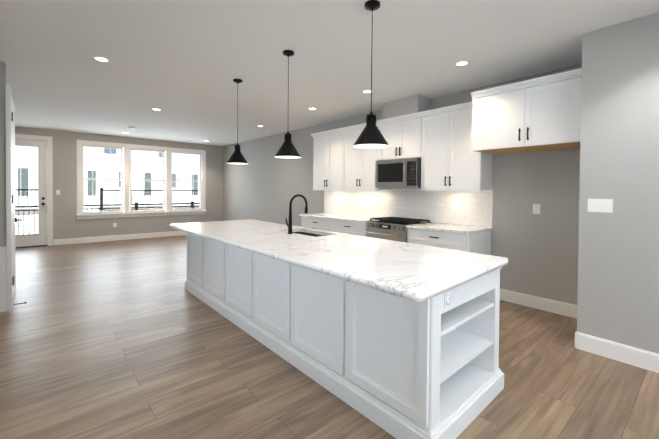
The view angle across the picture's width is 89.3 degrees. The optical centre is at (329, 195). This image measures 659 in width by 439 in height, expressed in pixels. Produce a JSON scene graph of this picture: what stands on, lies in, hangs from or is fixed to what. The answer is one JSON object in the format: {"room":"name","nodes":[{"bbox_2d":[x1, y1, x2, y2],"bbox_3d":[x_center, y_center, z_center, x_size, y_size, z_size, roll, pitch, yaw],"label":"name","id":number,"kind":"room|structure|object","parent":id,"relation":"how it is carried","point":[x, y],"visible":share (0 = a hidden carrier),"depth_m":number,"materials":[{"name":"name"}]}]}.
{"room":"kitchen","nodes":[
{"label":"kitchen","id":0,"kind":"room"},
{"bbox_2d":[0,235,658,438],"bbox_3d":[-1.680,1.336,3.954,6.875,0.050,13.300,0,1,-41],"label":"floor","id":1,"kind":"structure","parent":0,"point":[127,339],"depth_m":2.51,"materials":[{"name":"brown wood"}]},
{"bbox_2d":[301,217,326,230],"bbox_3d":[-0.028,0.855,6.361,0.620,0.870,0.917,0,1,-41],"label":"base cabinet","id":2,"kind":"object","parent":1,"relation":"on","point":[308,222],"depth_m":6.17,"materials":[{"name":"white wood"}]},
{"bbox_2d":[185,231,503,438],"bbox_3d":[-0.363,0.893,3.469,0.990,0.871,3.862,0,1,-41],"label":"kitchen island","id":3,"kind":"object","parent":1,"relation":"on","point":[397,340],"depth_m":2.21,"materials":[{"name":"white painted wood"},{"name":"quartz"}]},
{"bbox_2d":[170,219,507,302],"bbox_3d":[-0.418,0.438,3.409,1.218,0.038,3.946,0,1,-41],"label":"island countertop","id":4,"kind":"structure","parent":3,"relation":"on","point":[417,273],"depth_m":2.37,"materials":[{"name":"white stone"}]},
{"bbox_2d":[285,194,307,233],"bbox_3d":[-0.355,0.203,3.657,0.257,0.425,0.092,0,1,-41],"label":"faucet","id":5,"kind":"object","parent":4,"relation":"on","point":[289,224],"visible":1,"depth_m":3.57,"materials":[{"name":"black metal"}]},
{"bbox_2d":[327,221,365,235],"bbox_3d":[0.519,0.868,5.727,0.620,0.870,0.872,0,1,-41],"label":"base cabinet","id":6,"kind":"object","parent":1,"relation":"on","point":[348,227],"depth_m":5.51,"materials":[{"name":"white wood"}]},
{"bbox_2d":[299,213,375,224],"bbox_3d":[0.226,0.405,6.052,0.634,0.038,1.762,0,1,-41],"label":"countertop","id":7,"kind":"structure","parent":6,"relation":"on","point":[326,216],"depth_m":5.85,"materials":[{"name":"white stone"}]},
{"bbox_2d":[366,217,431,242],"bbox_3d":[1.026,0.842,5.082,0.689,0.950,0.760,0,1,-41],"label":"range","id":8,"kind":"object","parent":1,"relation":"on","point":[392,228],"visible":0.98,"depth_m":4.89,"materials":[{"name":"silver metal"}]},
{"bbox_2d":[407,229,491,254],"bbox_3d":[1.590,0.895,4.485,0.620,0.870,0.876,0,1,-41],"label":"base cabinet","id":9,"kind":"object","parent":1,"relation":"on","point":[474,239],"depth_m":4.20,"materials":[{"name":"white wood"}]},
{"bbox_2d":[407,223,486,232],"bbox_3d":[1.590,0.439,4.470,0.634,0.038,0.884,0,1,-41],"label":"countertop","id":10,"kind":"structure","parent":9,"relation":"on","point":[435,227],"depth_m":4.32,"materials":[{"name":"white stone"}]},
{"bbox_2d":[0,12,658,353],"bbox_3d":[-1.631,-0.074,3.967,6.475,2.770,13.000,0,1,-41],"label":"wall","id":11,"kind":"structure","parent":0,"point":[600,270],"depth_m":3.70,"materials":[{"name":"grey paint"}]},
{"bbox_2d":[0,247,6,311],"bbox_3d":[-4.144,0.939,3.255,1.430,0.725,0.030,0,1,-41],"label":"baseboard","id":12,"kind":"structure","parent":11,"relation":"attached to","point":[3,276],"depth_m":3.70,"materials":[{"name":"white wood"}]},
{"bbox_2d":[5,85,12,310],"bbox_3d":[-3.622,0.038,3.772,0.040,2.520,0.144,0,1,-41],"label":"door frame","id":13,"kind":"structure","parent":11,"relation":"attached to","point":[9,197],"depth_m":3.72,"materials":[{"name":"white wood"}]},
{"bbox_2d":[11,96,21,299],"bbox_3d":[-3.890,0.055,4.131,0.111,2.448,0.745,0,1,-41],"label":"hall door","id":14,"kind":"structure","parent":11,"relation":"in","point":[14,219],"depth_m":4.15,"materials":[{"name":"painted wood"},{"name":"black metal"}]},
{"bbox_2d":[15,146,37,235],"bbox_3d":[-7.123,-0.093,7.710,0.613,2.092,0.006,0,1,-41],"label":"door glass","id":15,"kind":"object","parent":11,"relation":"attached to","point":[28,190],"visible":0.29,"depth_m":7.77,"materials":[{"name":"clear glass"}]},
{"bbox_2d":[15,134,52,247],"bbox_3d":[-7.112,-0.091,7.697,1.117,2.609,0.174,0,1,-41],"label":"door frame","id":16,"kind":"structure","parent":11,"relation":"attached to","point":[44,145],"depth_m":7.94,"materials":[{"name":"white painted wood"}]},
{"bbox_2d":[53,231,186,244],"bbox_3d":[-5.057,1.134,9.413,4.210,0.142,0.016,0,1,-41],"label":"baseboard","id":17,"kind":"structure","parent":11,"relation":"attached to","point":[170,233],"depth_m":8.86,"materials":[{"name":"white wood"}]},
{"bbox_2d":[76,140,206,218],"bbox_3d":[-5.110,-0.395,9.392,3.250,1.980,0.190,0,1,-41],"label":"window","id":18,"kind":"structure","parent":11,"relation":"in","point":[126,180],"depth_m":9.17,"materials":[{"name":"white"}]},
{"bbox_2d":[313,129,338,188],"bbox_3d":[0.094,-0.642,6.438,0.326,1.062,0.911,0,1,-41],"label":"upper cabinet","id":19,"kind":"object","parent":11,"relation":"attached to","point":[325,145],"depth_m":6.36,"materials":[{"name":"white wood"}]},
{"bbox_2d":[339,121,390,188],"bbox_3d":[0.637,-0.628,5.809,0.326,1.062,0.994,0,1,-41],"label":"upper cabinet","id":20,"kind":"object","parent":11,"relation":"attached to","point":[357,166],"depth_m":5.79,"materials":[{"name":"white wood"}]},
{"bbox_2d":[379,117,414,159],"bbox_3d":[1.179,-0.846,5.178,0.326,0.600,0.782,0,1,-41],"label":"upper cabinet","id":21,"kind":"object","parent":11,"relation":"attached to","point":[399,134],"depth_m":5.08,"materials":[{"name":"white wood"}]},
{"bbox_2d":[375,157,420,187],"bbox_3d":[1.127,-0.325,5.144,0.450,0.433,0.776,0,1,-41],"label":"microwave","id":22,"kind":"object","parent":21,"relation":"attached to","point":[399,173],"visible":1,"depth_m":4.97,"materials":[{"name":"silver glass"}]},
{"bbox_2d":[324,188,492,227],"bbox_3d":[1.007,0.143,5.630,0.008,0.509,3.412,0,1,-41],"label":"tile backsplash","id":23,"kind":"structure","parent":11,"relation":"attached to","point":[476,208],"depth_m":5.19,"materials":[{"name":"white tile"}]},
{"bbox_2d":[415,105,491,191],"bbox_3d":[1.695,-0.602,4.581,0.326,1.062,0.923,0,1,-41],"label":"upper cabinet","id":24,"kind":"object","parent":11,"relation":"attached to","point":[438,141],"depth_m":4.43,"materials":[{"name":"white wood"}]},
{"bbox_2d":[452,205,459,209],"bbox_3d":[1.787,0.173,4.713,0.007,0.075,0.115,0,1,-41],"label":"outlet","id":25,"kind":"object","parent":11,"relation":"attached to","point":[454,207],"depth_m":4.71,"materials":[{"name":"white plastic"}]},
{"bbox_2d":[471,68,581,154],"bbox_3d":[2.243,-0.844,3.679,0.670,0.672,1.083,0,1,-41],"label":"upper cabinet","id":26,"kind":"object","parent":11,"relation":"attached to","point":[541,114],"visible":0.88,"depth_m":3.45,"materials":[{"name":"white painted wood"},{"name":"raw maple"},{"name":"black metal"}]},
{"bbox_2d":[533,204,539,213],"bbox_3d":[2.452,0.164,3.953,0.007,0.115,0.075,0,1,-41],"label":"outlet","id":27,"kind":"object","parent":11,"relation":"attached to","point":[536,207],"depth_m":3.95,"materials":[{"name":"white plastic"}]},
{"bbox_2d":[500,288,576,318],"bbox_3d":[2.468,1.273,3.935,0.016,0.142,1.115,0,1,-41],"label":"baseboard","id":28,"kind":"structure","parent":11,"relation":"attached to","point":[566,309],"depth_m":3.92,"materials":[{"name":"white wood"}]},
{"bbox_2d":[587,199,612,212],"bbox_3d":[2.295,0.089,2.833,0.008,0.115,0.168,0,1,-41],"label":"light switch","id":29,"kind":"object","parent":11,"relation":"attached to","point":[601,205],"depth_m":2.83,"materials":[{"name":"white plastic"}]},
{"bbox_2d":[574,331,658,372],"bbox_3d":[3.175,1.310,1.812,0.016,0.142,3.056,0,1,-41],"label":"baseboard","id":30,"kind":"structure","parent":11,"relation":"attached to","point":[640,358],"depth_m":2.74,"materials":[{"name":"white wood"}]},
{"bbox_2d":[0,0,658,145],"bbox_3d":[-1.657,-1.508,3.913,6.875,0.100,13.300,0,1,-41],"label":"ceiling","id":31,"kind":"structure","parent":0,"point":[181,64],"depth_m":3.46,"materials":[{"name":"white paint"}]},
{"bbox_2d":[93,56,109,61],"bbox_3d":[-2.440,-1.455,3.570,0.149,0.007,0.149,1,1,10],"label":"recessed light","id":32,"kind":"object","parent":31,"relation":"in","point":[99,58],"depth_m":3.55,"materials":[{"name":"white plastic"}]},
{"bbox_2d":[227,79,247,163],"bbox_3d":[-1.169,-0.930,4.241,0.274,1.057,0.274,0,1,-41],"label":"pendant light","id":33,"kind":"object","parent":31,"relation":"hanging from","point":[237,157],"visible":1,"depth_m":4.21,"materials":[{"name":"black metal"}]},
{"bbox_2d":[274,50,300,158],"bbox_3d":[-0.418,-0.911,3.370,0.274,1.057,0.274,0,1,-41],"label":"pendant light","id":34,"kind":"object","parent":31,"relation":"hanging from","point":[287,150],"visible":1,"depth_m":3.33,"materials":[{"name":"black metal"}]},
{"bbox_2d":[353,0,388,148],"bbox_3d":[0.315,-0.892,2.490,0.274,1.057,0.274,0,1,-41],"label":"pendant light","id":35,"kind":"object","parent":31,"relation":"hanging from","point":[371,136],"visible":1,"depth_m":2.46,"materials":[{"name":"black metal"}]},
{"bbox_2d":[455,60,469,65],"bbox_3d":[1.434,-1.425,3.609,0.149,0.007,0.149,1,1,10],"label":"recessed light","id":36,"kind":"object","parent":31,"relation":"in","point":[458,63],"depth_m":3.60,"materials":[{"name":"white plastic"}]},
{"label":"outside","id":37,"kind":"structure","parent":0,"visible":0},
{"bbox_2d":[15,146,199,234],"bbox_3d":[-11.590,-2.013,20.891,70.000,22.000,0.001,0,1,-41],"label":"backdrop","id":38,"kind":"structure","parent":37,"point":[112,173],"depth_m":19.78,"materials":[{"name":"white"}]},
{"bbox_3d":[-6.360,1.258,9.862,9.500,0.100,2.040,0,1,-41],"label":"deck","id":39,"kind":"object","parent":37,"visible":0},
{"bbox_2d":[15,201,199,235],"bbox_3d":[-6.959,0.719,10.548,9.508,0.950,0.090,0,1,-41],"label":"deck railing","id":40,"kind":"object","parent":39,"relation":"on","point":[192,203],"depth_m":10.48,"materials":[{"name":"black metal"}]},
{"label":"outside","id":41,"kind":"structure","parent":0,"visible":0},
{"bbox_2d":[15,188,199,215],"bbox_3d":[-10.684,0.263,20.617,23.140,1.370,1.470,0,1,-41],"label":"railing","id":42,"kind":"object","parent":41,"point":[32,212],"depth_m":18.77,"materials":[{"name":"black metal"}]}
]}

